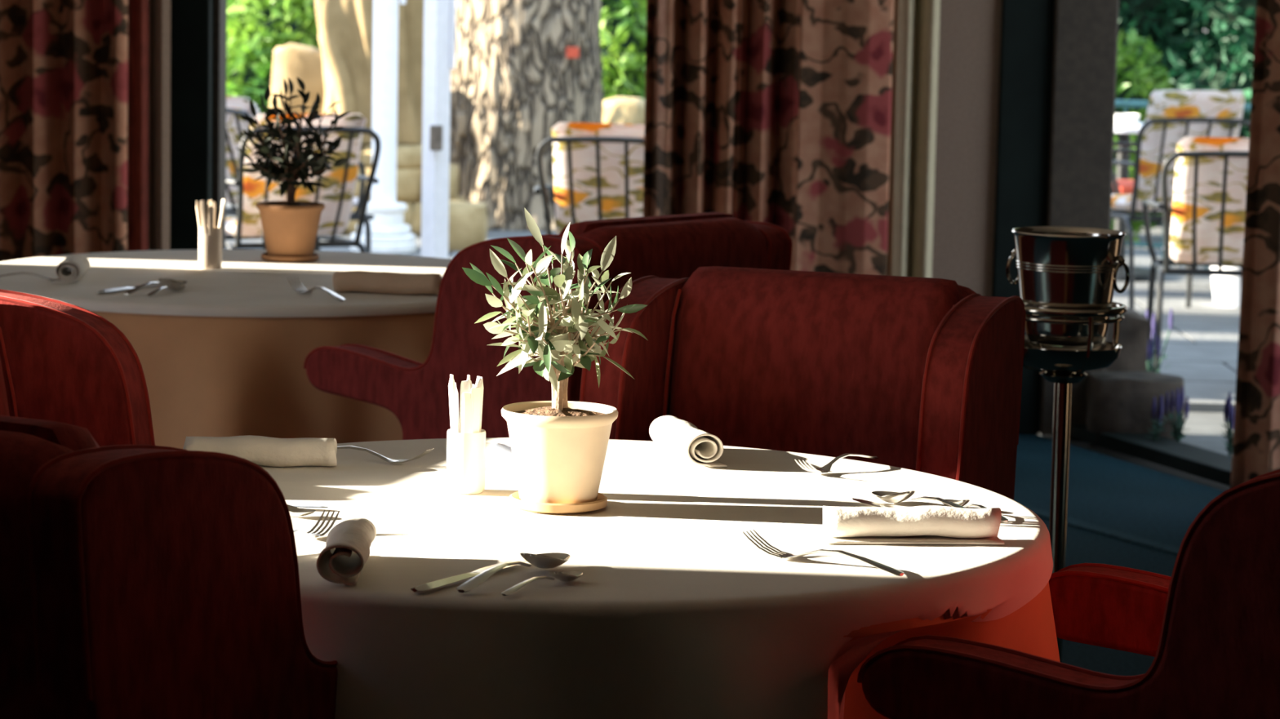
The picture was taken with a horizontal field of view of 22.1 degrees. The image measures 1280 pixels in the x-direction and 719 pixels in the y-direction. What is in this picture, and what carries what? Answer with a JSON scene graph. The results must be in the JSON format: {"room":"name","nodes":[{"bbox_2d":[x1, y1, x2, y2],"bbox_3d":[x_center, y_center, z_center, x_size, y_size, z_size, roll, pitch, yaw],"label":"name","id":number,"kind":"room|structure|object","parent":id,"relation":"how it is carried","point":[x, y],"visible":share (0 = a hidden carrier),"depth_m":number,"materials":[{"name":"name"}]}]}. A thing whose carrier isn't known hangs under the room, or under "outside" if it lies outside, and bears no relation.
{"room":"restaurant dining room","nodes":[
{"label":"restaurant dining room","id":0,"kind":"room"},
{"bbox_2d":[127,0,1001,296],"bbox_3d":[-1.174,-1.269,10.335,5.000,2.900,0.220,1,7,0],"label":"wall","id":1,"kind":"structure","parent":0,"point":[970,40],"depth_m":10.29,"materials":[{"name":"paint"}]},
{"bbox_2d":[169,0,226,249],"bbox_3d":[-1.408,-1.048,10.348,0.182,2.450,0.290,1,7,0],"label":"door frame","id":2,"kind":"structure","parent":1,"relation":"attached to","point":[191,20],"depth_m":10.25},
{"bbox_2d":[991,0,1054,434],"bbox_3d":[1.208,-0.993,10.338,0.162,2.450,0.230,1,7,0],"label":"door frame","id":3,"kind":"structure","parent":1,"relation":"attached to","point":[1027,26],"depth_m":10.26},
{"bbox_2d":[225,202,1239,676],"bbox_3d":[0.003,-0.144,13.836,28.000,0.140,32.500,1,7,0],"label":"floor","id":4,"kind":"structure","parent":0,"point":[1106,491],"depth_m":9.70,"materials":[{"name":"carpet"}]},
{"bbox_2d":[0,288,155,446],"bbox_3d":[-0.844,0.400,4.715,0.759,0.979,0.624,3,7,16],"label":"upholstered armchair","id":5,"kind":"object","parent":4,"relation":"on","point":[61,362],"visible":0.22,"depth_m":4.93,"materials":[{"name":"fabric"}]},
{"bbox_2d":[0,356,9,416],"bbox_3d":[-1.043,0.169,4.747,0.177,0.537,0.472,3,7,16],"label":"cushion","id":6,"kind":"object","parent":5,"relation":"on","point":[4,361],"depth_m":4.93,"materials":[{"name":"fabric"}]},
{"bbox_2d":[0,415,337,718],"bbox_3d":[-0.660,0.510,3.855,0.624,0.979,0.759,5,8,30],"label":"upholstered armchair","id":7,"kind":"object","parent":4,"relation":"on","point":[137,581],"visible":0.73,"depth_m":3.44,"materials":[{"name":"fabric"}]},
{"bbox_2d":[0,415,99,451],"bbox_3d":[-0.762,0.311,3.645,0.472,0.537,0.177,5,8,30],"label":"cushion","id":8,"kind":"object","parent":7,"relation":"on","point":[60,437],"depth_m":3.45,"materials":[{"name":"fabric"}]},
{"bbox_2d":[226,0,320,113],"bbox_3d":[-2.163,-1.718,19.897,1.029,1.486,1.191,2,7,6],"label":"shrub","id":9,"kind":"object","parent":4,"relation":"on","point":[255,28],"visible":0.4,"depth_m":19.58,"materials":[{"name":"green plant"}]},
{"bbox_2d":[269,42,324,113],"bbox_3d":[-1.840,-1.220,17.889,0.341,1.013,0.359,1,7,0],"label":"round stone","id":10,"kind":"object","parent":4,"relation":"on","point":[291,60],"visible":0.28,"depth_m":17.69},
{"bbox_2d":[225,107,373,253],"bbox_3d":[-1.452,-0.584,13.077,0.622,0.862,0.594,-5,9,-41],"label":"garden chair","id":11,"kind":"object","parent":4,"relation":"on","point":[232,211],"visible":0.17,"depth_m":12.99,"materials":[{"name":"metal"}]},
{"bbox_2d":[226,95,358,208],"bbox_3d":[-1.440,-0.828,13.053,0.578,0.456,0.430,-5,9,-41],"label":"floral cushion","id":12,"kind":"object","parent":11,"relation":"on","point":[241,103],"visible":0.2,"depth_m":12.85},
{"bbox_2d":[225,126,381,253],"bbox_3d":[-1.293,-0.428,11.839,0.594,0.862,0.622,-2,8,-26],"label":"garden chair","id":13,"kind":"object","parent":4,"relation":"on","point":[331,241],"visible":0.44,"depth_m":11.63,"materials":[{"name":"metal"}]},
{"bbox_2d":[225,113,366,236],"bbox_3d":[-1.292,-0.673,11.816,0.430,0.456,0.578,-2,8,-26],"label":"floral cushion","id":14,"kind":"object","parent":13,"relation":"on","point":[254,191],"visible":0.43,"depth_m":11.65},
{"bbox_2d":[315,0,423,143],"bbox_3d":[-1.389,-2.037,17.190,0.648,1.780,0.540,1,7,0],"label":"curtain","id":15,"kind":"object","parent":4,"relation":"on","point":[345,27],"visible":0.8,"depth_m":17.04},
{"bbox_2d":[350,0,416,253],"bbox_3d":[-1.244,-1.928,16.088,0.330,2.800,0.314,1,7,0],"label":"column","id":16,"kind":"structure","parent":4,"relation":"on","point":[389,233],"depth_m":16.13,"materials":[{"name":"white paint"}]},
{"bbox_2d":[337,142,466,237],"bbox_3d":[-1.403,-0.904,17.323,0.977,0.489,0.629,1,7,0],"label":"stone wall","id":17,"kind":"structure","parent":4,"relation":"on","point":[409,156],"depth_m":17.07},
{"bbox_2d":[421,0,455,258],"bbox_3d":[-0.793,-1.577,12.906,0.360,2.900,0.360,1,7,0],"label":"door frame","id":18,"kind":"structure","parent":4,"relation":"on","point":[439,15],"depth_m":12.96,"materials":[{"name":"white paint"}]},
{"bbox_2d":[448,200,488,255],"bbox_3d":[-0.902,-0.654,16.446,0.272,0.277,0.285,1,7,0],"label":"rock","id":19,"kind":"object","parent":4,"relation":"on","point":[468,221],"visible":0.46,"depth_m":16.31,"materials":[{"name":"stone"}]},
{"bbox_2d":[449,0,603,231],"bbox_3d":[-0.595,-2.506,17.864,1.023,3.600,1.011,2,7,5],"label":"tree","id":20,"kind":"object","parent":4,"relation":"on","point":[522,68],"visible":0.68,"depth_m":17.60,"materials":[{"name":"grey plant"}]},
{"bbox_2d":[303,212,792,439],"bbox_3d":[-0.191,0.182,6.599,0.759,0.979,0.624,7,9,41],"label":"upholstered armchair","id":21,"kind":"object","parent":4,"relation":"on","point":[671,246],"visible":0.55,"depth_m":6.30,"materials":[{"name":"fabric"}]},
{"bbox_2d":[559,212,733,235],"bbox_3d":[-0.027,-0.017,6.432,0.177,0.537,0.472,7,9,41],"label":"cushion","id":22,"kind":"object","parent":21,"relation":"on","point":[588,228],"depth_m":6.28,"materials":[{"name":"fabric"}]},
{"bbox_2d":[533,136,644,234],"bbox_3d":[-0.068,-0.375,11.612,0.594,0.862,0.622,2,7,7],"label":"garden chair","id":23,"kind":"object","parent":4,"relation":"on","point":[542,187],"visible":0.23,"depth_m":11.32,"materials":[{"name":"metal"}]},
{"bbox_2d":[551,121,644,234],"bbox_3d":[-0.062,-0.620,11.591,0.430,0.456,0.578,2,7,7],"label":"floral cushion","id":24,"kind":"object","parent":23,"relation":"on","point":[583,153],"visible":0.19,"depth_m":11.36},
{"bbox_2d":[600,0,646,100],"bbox_3d":[-0.036,-1.885,21.033,1.023,1.650,1.088,1,7,0],"label":"leafy shrub","id":25,"kind":"object","parent":4,"relation":"on","point":[623,23],"visible":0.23,"depth_m":20.64,"materials":[{"name":"green plant"}]},
{"bbox_2d":[602,96,644,124],"bbox_3d":[-0.083,-1.204,19.405,0.364,0.697,0.360,1,7,0],"label":"rock","id":26,"kind":"object","parent":4,"relation":"on","point":[618,109],"visible":0.17,"depth_m":19.21,"materials":[{"name":"stone"}]},
{"bbox_2d":[579,266,1025,500],"bbox_3d":[0.193,0.374,5.099,0.624,0.979,0.759,4,7,20],"label":"upholstered armchair","id":27,"kind":"object","parent":4,"relation":"on","point":[924,375],"visible":0.36,"depth_m":5.21,"materials":[{"name":"fabric"}]},
{"bbox_2d":[669,266,964,471],"bbox_3d":[0.271,0.132,5.271,0.472,0.537,0.177,4,7,20],"label":"cushion","id":28,"kind":"object","parent":27,"relation":"on","point":[818,363],"depth_m":5.23,"materials":[{"name":"fabric"}]},
{"bbox_2d":[857,469,1279,718],"bbox_3d":[0.730,0.526,3.955,0.759,0.979,0.624,5,8,27],"label":"upholstered armchair","id":29,"kind":"object","parent":4,"relation":"on","point":[1211,628],"visible":0.93,"depth_m":3.68,"materials":[{"name":"fabric"}]},
{"bbox_2d":[1022,302,1127,662],"bbox_3d":[0.788,0.316,6.183,0.280,0.850,0.280,1,7,0],"label":"stand","id":30,"kind":"object","parent":4,"relation":"on","point":[1064,366],"visible":0.7,"depth_m":6.13,"materials":[{"name":"metal"}]},
{"bbox_2d":[1005,226,1129,346],"bbox_3d":[0.797,-0.136,6.127,0.220,0.209,0.213,1,7,0],"label":"ice bucket","id":31,"kind":"object","parent":30,"relation":"on","point":[1059,267],"visible":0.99,"depth_m":6.06,"materials":[{"name":"metal"}]},
{"bbox_2d":[1022,339,1122,373],"bbox_3d":[0.795,-0.004,6.144,0.214,0.051,0.214,1,7,0],"label":"bowl","id":32,"kind":"object","parent":30,"relation":"on","point":[1043,358],"depth_m":6.06,"materials":[{"name":"metal"}]},
{"bbox_2d":[1038,307,1149,439],"bbox_3d":[1.444,0.036,10.532,0.366,0.436,0.276,1,7,0],"label":"boulder","id":33,"kind":"object","parent":4,"relation":"on","point":[1134,329],"visible":0.21,"depth_m":10.39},
{"bbox_2d":[1023,505,1179,555],"bbox_3d":[1.190,0.444,8.665,0.050,0.006,1.420,-3,8,-28],"label":"trim","id":34,"kind":"structure","parent":4,"relation":"on","point":[1043,514],"depth_m":8.56,"materials":[{"name":"carpet"}]},
{"bbox_2d":[1085,371,1185,447],"bbox_3d":[1.544,0.158,10.244,0.307,0.235,0.256,1,7,0],"label":"boulder","id":35,"kind":"object","parent":4,"relation":"on","point":[1117,402],"visible":0.67,"depth_m":10.12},
{"bbox_2d":[1114,122,1164,282],"bbox_3d":[2.294,-0.754,15.619,0.550,0.730,0.550,1,7,0],"label":"garden table","id":36,"kind":"object","parent":4,"relation":"on","point":[1124,132],"visible":0.23,"depth_m":15.57,"materials":[{"name":"white paint"}]},
{"bbox_2d":[1114,113,1139,125],"bbox_3d":[2.284,-1.136,15.522,0.160,0.050,0.159,1,7,0],"label":"bowl","id":37,"kind":"object","parent":36,"relation":"on","point":[1123,119],"visible":0.74,"depth_m":15.46,"materials":[{"name":"ceramic"}]},
{"bbox_2d":[1110,27,1175,242],"bbox_3d":[2.595,-1.199,17.581,0.643,1.159,0.570,1,7,0],"label":"leafy shrub","id":38,"kind":"object","parent":4,"relation":"on","point":[1134,82],"visible":0.24,"depth_m":17.43,"materials":[{"name":"green plant"}]},
{"bbox_2d":[1110,142,1187,282],"bbox_3d":[2.294,-0.736,14.938,0.622,0.862,0.594,0,7,-6],"label":"garden chair","id":39,"kind":"object","parent":4,"relation":"on","point":[1115,184],"visible":0.02,"depth_m":14.68,"materials":[{"name":"metal"}]},
{"bbox_2d":[1111,179,1133,194],"bbox_3d":[2.352,-0.778,14.939,0.440,0.055,0.420,0,7,-6],"label":"cushion","id":40,"kind":"object","parent":39,"relation":"on","point":[1126,186],"visible":0.17,"depth_m":14.73,"materials":[{"name":"fabric"}]},
{"bbox_2d":[1145,308,1173,373],"bbox_3d":[1.664,0.016,10.711,0.133,0.376,0.122,-3,8,-31],"label":"plant","id":41,"kind":"object","parent":4,"relation":"on","point":[1151,346],"visible":0.37,"depth_m":10.68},
{"bbox_2d":[1162,386,1189,441],"bbox_3d":[1.644,0.182,10.055,0.089,0.206,0.100,1,7,0],"label":"plant","id":42,"kind":"object","parent":4,"relation":"on","point":[1179,401],"visible":0.93,"depth_m":10.04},
{"bbox_2d":[1111,117,1249,310],"bbox_3d":[2.237,-0.614,13.939,0.594,0.862,0.622,-1,7,-14],"label":"garden chair","id":43,"kind":"object","parent":4,"relation":"on","point":[1122,214],"visible":0.35,"depth_m":13.66,"materials":[{"name":"metal"}]},
{"bbox_2d":[1111,89,1244,210],"bbox_3d":[2.243,-0.892,13.907,0.430,0.525,0.592,-1,7,-14],"label":"floral cushion","id":44,"kind":"object","parent":43,"relation":"on","point":[1162,104],"visible":0.51,"depth_m":13.64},
{"bbox_2d":[1115,99,1251,269],"bbox_3d":[2.958,-0.820,15.811,1.791,0.839,0.036,5,8,27],"label":"railing","id":45,"kind":"object","parent":4,"relation":"on","point":[1118,103],"visible":0.06,"depth_m":16.04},
{"bbox_2d":[1116,0,1256,223],"bbox_3d":[3.860,-2.227,18.855,4.346,3.042,1.724,1,7,-3],"label":"hedge","id":46,"kind":"object","parent":4,"relation":"on","point":[1221,57],"visible":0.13,"depth_m":18.50,"materials":[{"name":"green plant"}]},
{"bbox_2d":[1142,151,1248,373],"bbox_3d":[2.064,-0.319,11.514,0.594,0.862,0.622,2,7,5],"label":"garden chair","id":47,"kind":"object","parent":4,"relation":"on","point":[1157,264],"visible":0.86,"depth_m":11.32,"materials":[{"name":"metal"}]},
{"bbox_2d":[1161,136,1248,264],"bbox_3d":[2.070,-0.564,11.493,0.430,0.456,0.578,2,7,5],"label":"floral cushion","id":48,"kind":"object","parent":47,"relation":"on","point":[1211,169],"visible":0.62,"depth_m":11.29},
{"bbox_2d":[1210,266,1240,307],"bbox_3d":[2.642,-0.409,14.452,0.281,0.344,0.280,1,7,0],"label":"pail","id":49,"kind":"object","parent":4,"relation":"on","point":[1226,289],"visible":0.27,"depth_m":14.38,"materials":[{"name":"paint"}]},
{"bbox_2d":[1219,391,1234,456],"bbox_3d":[1.770,0.206,9.839,0.077,0.216,0.083,4,8,24],"label":"plant","id":50,"kind":"object","parent":4,"relation":"on","point":[1228,411],"visible":0.75,"depth_m":9.83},
{"bbox_3d":[-0.115,0.571,4.392,1.270,0.740,1.270,1,7,0],"label":"round table","id":51,"kind":"object","parent":4,"relation":"on","visible":0},
{"bbox_2d":[843,582,1060,718],"bbox_3d":[-0.095,0.558,4.391,1.333,0.720,1.294,1,7,0],"label":"tablecloth","id":52,"kind":"object","parent":51,"relation":"on","point":[1030,629],"visible":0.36,"depth_m":4.07,"materials":[{"name":"fabric"}]},
{"bbox_2d":[258,437,1053,718],"bbox_3d":[-0.113,0.447,4.350,1.302,0.498,1.366,1,7,0],"label":"tablecloth","id":53,"kind":"object","parent":52,"relation":"on","point":[673,612],"visible":0.59,"depth_m":3.87,"materials":[{"name":"fabric"}]},
{"bbox_2d":[182,435,337,466],"bbox_3d":[-0.537,0.129,4.640,0.218,0.043,0.057,1,7,-3],"label":"rolled napkin","id":54,"kind":"object","parent":53,"relation":"on","point":[258,450],"visible":0.8,"depth_m":4.62,"materials":[{"name":"fabric"}]},
{"bbox_2d":[287,504,315,516],"bbox_3d":[-0.491,0.193,4.233,0.148,0.016,0.033,2,7,8],"label":"teaspoon","id":55,"kind":"object","parent":53,"relation":"on","point":[294,511],"visible":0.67,"depth_m":4.24,"materials":[{"name":"metal"}]},
{"bbox_2d":[288,504,328,507],"bbox_3d":[-0.524,0.190,4.291,0.233,0.007,0.020,1,7,3],"label":"knife","id":56,"kind":"object","parent":53,"relation":"on","point":[296,506],"visible":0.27,"depth_m":4.28,"materials":[{"name":"metal"}]},
{"bbox_2d":[293,510,339,537],"bbox_3d":[-0.422,0.214,4.028,0.026,0.024,0.215,4,7,18],"label":"fork","id":57,"kind":"object","parent":53,"relation":"on","point":[309,534],"visible":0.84,"depth_m":4.10,"materials":[{"name":"metal"}]},
{"bbox_2d":[316,517,376,586],"bbox_3d":[-0.345,0.224,3.870,0.057,0.049,0.202,1,7,-1],"label":"rolled napkin","id":58,"kind":"object","parent":53,"relation":"on","point":[344,555],"visible":1,"depth_m":3.82,"materials":[{"name":"fabric"}]},
{"bbox_2d":[337,445,433,463],"bbox_3d":[-0.396,0.132,4.699,0.215,0.024,0.026,4,8,24],"label":"fork","id":59,"kind":"object","parent":53,"relation":"on","point":[385,459],"visible":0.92,"depth_m":4.68,"materials":[{"name":"metal"}]},
{"bbox_2d":[446,428,485,494],"bbox_3d":[-0.236,0.138,4.451,0.053,0.084,0.053,1,7,0],"label":"holder","id":60,"kind":"object","parent":53,"relation":"on","point":[465,452],"visible":0.95,"depth_m":4.43,"materials":[{"name":"white ceramic"}]},
{"bbox_2d":[448,373,458,432],"bbox_3d":[-0.251,0.096,4.440,0.016,0.153,0.017,-1,7,-17],"label":"stick","id":61,"kind":"object","parent":60,"relation":"in","point":[451,386],"visible":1,"depth_m":4.43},
{"bbox_2d":[455,382,459,432],"bbox_3d":[-0.250,0.102,4.451,0.014,0.140,0.017,3,7,18],"label":"stick","id":62,"kind":"object","parent":60,"relation":"in","point":[457,393],"visible":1,"depth_m":4.45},
{"bbox_2d":[459,380,471,417],"bbox_3d":[-0.237,0.100,4.449,0.017,0.144,0.010,-3,8,-32],"label":"stick","id":63,"kind":"object","parent":60,"relation":"in","point":[462,382],"visible":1,"depth_m":4.44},
{"bbox_2d":[459,382,472,433],"bbox_3d":[-0.236,0.102,4.443,0.017,0.142,0.010,4,7,20],"label":"stick","id":64,"kind":"object","parent":60,"relation":"in","point":[464,390],"visible":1,"depth_m":4.44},
{"bbox_2d":[461,392,472,433],"bbox_3d":[-0.233,0.109,4.431,0.017,0.131,0.015,0,7,-9],"label":"stick","id":65,"kind":"object","parent":60,"relation":"in","point":[467,403],"visible":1,"depth_m":4.42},
{"bbox_2d":[466,374,471,392],"bbox_3d":[-0.232,0.097,4.446,0.010,0.152,0.017,0,7,-10],"label":"stick","id":66,"kind":"object","parent":60,"relation":"in","point":[468,386],"visible":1,"depth_m":4.43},
{"bbox_2d":[470,386,481,433],"bbox_3d":[-0.225,0.105,4.434,0.017,0.137,0.016,-5,9,-39],"label":"stick","id":67,"kind":"object","parent":60,"relation":"in","point":[476,393],"visible":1,"depth_m":4.42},
{"bbox_2d":[475,376,484,432],"bbox_3d":[-0.222,0.097,4.453,0.014,0.149,0.017,-3,8,-30],"label":"stick","id":68,"kind":"object","parent":60,"relation":"in","point":[479,383],"visible":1,"depth_m":4.44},
{"bbox_2d":[410,558,527,592],"bbox_3d":[-0.191,0.250,3.849,0.022,0.008,0.264,5,8,30],"label":"knife","id":69,"kind":"object","parent":53,"relation":"on","point":[443,582],"visible":0.65,"depth_m":3.79,"materials":[{"name":"metal"}]},
{"bbox_2d":[495,443,511,454],"bbox_3d":[-0.177,0.139,4.762,0.020,0.007,0.233,-1,7,-18],"label":"spoon","id":70,"kind":"object","parent":53,"relation":"on","point":[504,447],"visible":0.33,"depth_m":4.82,"materials":[{"name":"metal"}]},
{"bbox_2d":[456,552,570,593],"bbox_3d":[-0.148,0.244,3.833,0.052,0.024,0.233,5,8,28],"label":"spoon","id":71,"kind":"object","parent":53,"relation":"on","point":[552,560],"visible":1,"depth_m":3.86,"materials":[{"name":"metal"}]},
{"bbox_2d":[501,571,582,595],"bbox_3d":[-0.113,0.256,3.786,0.033,0.016,0.148,6,8,34],"label":"teaspoon","id":72,"kind":"object","parent":53,"relation":"on","point":[566,576],"visible":1,"depth_m":3.80,"materials":[{"name":"metal"}]},
{"bbox_2d":[462,207,647,514],"bbox_3d":[-0.112,-0.001,4.321,0.246,0.396,0.229,1,7,0],"label":"tree","id":73,"kind":"object","parent":53,"relation":"on","point":[559,445],"visible":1,"depth_m":4.29,"materials":[{"name":"green plant"}]},
{"bbox_2d":[648,415,727,466],"bbox_3d":[0.068,0.118,4.799,0.062,0.050,0.208,-1,7,-16],"label":"rolled napkin","id":74,"kind":"object","parent":53,"relation":"on","point":[684,440],"visible":1,"depth_m":4.75,"materials":[{"name":"fabric"}]},
{"bbox_2d":[742,529,903,576],"bbox_3d":[0.222,0.234,3.962,0.231,0.026,0.028,7,9,39],"label":"fork","id":75,"kind":"object","parent":53,"relation":"on","point":[771,550],"visible":1,"depth_m":3.98,"materials":[{"name":"metal"}]},
{"bbox_2d":[795,453,878,473],"bbox_3d":[0.286,0.144,4.714,0.026,0.024,0.215,6,8,33],"label":"fork","id":76,"kind":"object","parent":53,"relation":"on","point":[827,468],"visible":1,"depth_m":4.68,"materials":[{"name":"metal"}]},
{"bbox_2d":[852,497,895,507],"bbox_3d":[0.352,0.201,4.343,0.020,0.007,0.233,-4,9,-35],"label":"knife","id":77,"kind":"object","parent":53,"relation":"on","point":[870,503],"visible":0.34,"depth_m":4.40,"materials":[{"name":"metal"}]},
{"bbox_2d":[822,505,1004,545],"bbox_3d":[0.343,0.207,4.144,0.229,0.044,0.058,1,7,-5],"label":"rolled napkin","id":78,"kind":"object","parent":53,"relation":"on","point":[930,524],"visible":1,"depth_m":4.13,"materials":[{"name":"fabric"}]},
{"bbox_2d":[871,490,966,508],"bbox_3d":[0.384,0.190,4.373,0.046,0.022,0.206,-5,9,-40],"label":"spoon","id":79,"kind":"object","parent":53,"relation":"on","point":[886,496],"visible":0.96,"depth_m":4.40,"materials":[{"name":"metal"}]},
{"bbox_2d":[942,499,1008,522],"bbox_3d":[0.444,0.197,4.353,0.033,0.016,0.148,-2,8,-28],"label":"teaspoon","id":80,"kind":"object","parent":53,"relation":"on","point":[962,503],"visible":0.44,"depth_m":4.37,"materials":[{"name":"metal"}]},
{"bbox_3d":[-0.868,0.186,7.396,1.270,0.740,1.270,1,7,0],"label":"round table","id":81,"kind":"object","parent":4,"relation":"on","visible":0},
{"bbox_2d":[91,311,435,448],"bbox_3d":[-0.863,0.177,7.360,1.513,0.720,1.476,1,7,0],"label":"tablecloth","id":82,"kind":"object","parent":81,"relation":"on","point":[205,376],"visible":0.27,"depth_m":6.72,"materials":[{"name":"fabric"}]},
{"bbox_2d":[0,248,452,317],"bbox_3d":[-0.861,-0.178,7.351,1.306,0.022,1.306,1,7,0],"label":"tablecloth","id":83,"kind":"object","parent":82,"relation":"on","point":[246,285],"visible":0.62,"depth_m":7.11,"materials":[{"name":"fabric"}]},
{"bbox_2d":[0,271,79,280],"bbox_3d":[-1.316,-0.183,7.108,0.203,0.023,0.025,0,7,-6],"label":"fork","id":84,"kind":"object","parent":83,"relation":"on","point":[46,277],"visible":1,"depth_m":7.10,"materials":[{"name":"metal"}]},
{"bbox_2d":[53,253,90,283],"bbox_3d":[-1.241,-0.200,7.166,0.061,0.049,0.203,1,7,-4],"label":"rolled napkin","id":85,"kind":"object","parent":83,"relation":"on","point":[73,264],"visible":1,"depth_m":7.10,"materials":[{"name":"fabric"}]},
{"bbox_2d":[95,282,161,293],"bbox_3d":[-1.081,-0.154,6.982,0.024,0.008,0.264,4,8,25],"label":"knife","id":86,"kind":"object","parent":83,"relation":"on","point":[118,289],"visible":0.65,"depth_m":6.92,"materials":[{"name":"metal"}]},
{"bbox_2d":[124,278,186,295],"bbox_3d":[-1.026,-0.157,6.941,0.052,0.024,0.233,4,8,22],"label":"spoon","id":87,"kind":"object","parent":83,"relation":"on","point":[164,282],"visible":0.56,"depth_m":6.97,"materials":[{"name":"metal"}]},
{"bbox_2d":[146,284,185,296],"bbox_3d":[-0.999,-0.148,6.904,0.037,0.018,0.168,3,7,15],"label":"teaspoon","id":88,"kind":"object","parent":83,"relation":"on","point":[171,286],"visible":1,"depth_m":6.93,"materials":[{"name":"metal"}]},
{"bbox_2d":[198,226,222,269],"bbox_3d":[-0.980,-0.255,7.478,0.053,0.094,0.053,1,7,0],"label":"holder","id":89,"kind":"object","parent":83,"relation":"on","point":[210,248],"visible":1,"depth_m":7.46,"materials":[{"name":"beige ceramic"}]},
{"bbox_2d":[195,200,201,227],"bbox_3d":[-1.000,-0.289,7.476,0.023,0.145,0.012,2,7,6],"label":"stick","id":90,"kind":"object","parent":89,"relation":"in","point":[197,210],"visible":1,"depth_m":7.47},
{"bbox_2d":[199,201,202,227],"bbox_3d":[-0.996,-0.289,7.483,0.019,0.143,0.012,5,8,27],"label":"stick","id":91,"kind":"object","parent":89,"relation":"in","point":[199,202],"visible":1,"depth_m":7.47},
{"bbox_2d":[200,200,206,234],"bbox_3d":[-0.988,-0.288,7.452,0.012,0.150,0.028,4,8,23],"label":"stick","id":92,"kind":"object","parent":89,"relation":"in","point":[202,202],"visible":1,"depth_m":7.44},
{"bbox_2d":[207,200,210,222],"bbox_3d":[-0.981,-0.290,7.477,0.012,0.147,0.008,-3,8,-28],"label":"stick","id":93,"kind":"object","parent":89,"relation":"in","point":[209,202],"visible":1,"depth_m":7.47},
{"bbox_2d":[208,206,213,236],"bbox_3d":[-0.975,-0.281,7.453,0.012,0.135,0.026,0,7,-10],"label":"stick","id":94,"kind":"object","parent":89,"relation":"in","point":[211,211],"visible":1,"depth_m":7.44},
{"bbox_2d":[212,201,216,227],"bbox_3d":[-0.977,-0.289,7.492,0.012,0.143,0.018,2,7,8],"label":"stick","id":95,"kind":"object","parent":89,"relation":"in","point":[214,203],"visible":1,"depth_m":7.49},
{"bbox_2d":[217,199,225,227],"bbox_3d":[-0.962,-0.292,7.490,0.028,0.149,0.012,-5,10,-42],"label":"stick","id":96,"kind":"object","parent":89,"relation":"in","point":[222,206],"visible":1,"depth_m":7.49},
{"bbox_2d":[235,76,351,262],"bbox_3d":[-0.829,-0.449,7.694,0.279,0.432,0.266,-4,9,-35],"label":"potted plant","id":97,"kind":"object","parent":83,"relation":"on","point":[290,227],"visible":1,"depth_m":7.66,"materials":[{"name":"green plant"}]},
{"bbox_2d":[287,277,345,301],"bbox_3d":[-0.681,-0.148,6.908,0.030,0.028,0.244,-3,8,-31],"label":"fork","id":98,"kind":"object","parent":83,"relation":"on","point":[304,291],"visible":1,"depth_m":6.93,"materials":[{"name":"metal"}]},
{"bbox_2d":[332,270,441,295],"bbox_3d":[-0.538,-0.164,6.997,0.233,0.048,0.061,2,7,11],"label":"rolled napkin","id":99,"kind":"object","parent":83,"relation":"on","point":[356,281],"visible":0.94,"depth_m":6.97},
{"bbox_2d":[1146,395,1168,441],"bbox_3d":[1.574,0.198,9.996,0.087,0.186,0.070,-6,10,-44],"label":"plant","id":100,"kind":"object","parent":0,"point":[1160,411],"visible":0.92,"depth_m":10.00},
{"bbox_3d":[-2.690,-0.504,3.874,2.000,2.900,12.800,1,7,0],"label":"wall","id":101,"kind":"structure","parent":0,"visible":0},
{"bbox_3d":[-0.682,-2.350,9.869,3.305,0.030,0.032,1,7,0],"label":"curtain rod","id":102,"kind":"object","parent":101,"relation":"attached to","visible":0},
{"bbox_2d":[0,0,128,262],"bbox_3d":[-1.943,-1.083,10.068,0.753,2.535,0.134,1,7,0],"label":"floral curtain","id":103,"kind":"object","parent":102,"relation":"hanging from","point":[64,64],"visible":0.56,"depth_m":10.10,"materials":[{"name":"fabric"}]},
{"bbox_2d":[127,0,148,251],"bbox_3d":[-1.548,-1.081,10.116,0.065,2.535,0.027,3,7,14],"label":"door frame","id":104,"kind":"structure","parent":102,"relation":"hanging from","point":[138,10],"depth_m":10.16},
{"bbox_2d":[148,0,170,250],"bbox_3d":[-1.490,-1.084,10.154,0.071,2.535,0.048,6,9,35],"label":"door frame","id":105,"kind":"structure","parent":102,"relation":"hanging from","point":[159,11],"depth_m":10.18,"materials":[{"name":"wood"}]},
{"bbox_2d":[643,0,801,270],"bbox_3d":[0.261,-1.030,10.006,0.494,2.535,0.156,1,7,0],"label":"floral curtain","id":106,"kind":"object","parent":102,"relation":"hanging from","point":[722,77],"visible":0.42,"depth_m":10.03,"materials":[{"name":"fabric"}]},
{"bbox_2d":[794,0,893,275],"bbox_3d":[0.627,-1.013,9.929,0.284,2.535,0.031,1,7,2],"label":"floral curtain","id":107,"kind":"object","parent":102,"relation":"hanging from","point":[846,46],"visible":0.62,"depth_m":9.97,"materials":[{"name":"fabric"}]},
{"bbox_2d":[886,0,940,277],"bbox_3d":[0.845,-1.025,10.068,0.155,2.535,0.069,1,7,0],"label":"door frame","id":108,"kind":"structure","parent":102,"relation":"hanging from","point":[916,30],"depth_m":10.10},
{"bbox_3d":[3.779,-0.133,1.939,1.850,2.900,8.900,1,7,0],"label":"wall","id":109,"kind":"structure","parent":0,"visible":0},
{"bbox_2d":[1039,0,1231,486],"bbox_3d":[2.132,-0.949,8.290,0.261,2.900,4.544,-1,7,-20],"label":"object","id":110,"kind":"structure","parent":109,"relation":"in","point":[1193,460],"depth_m":10.21,"materials":[{"name":"metal"}]},
{"bbox_2d":[1230,0,1279,488],"bbox_3d":[1.934,-0.854,8.856,0.570,2.535,0.082,3,7,14],"label":"floral curtain","id":111,"kind":"object","parent":110,"relation":"hanging from","point":[1256,425],"visible":0.92,"depth_m":8.99,"materials":[{"name":"fabric"}]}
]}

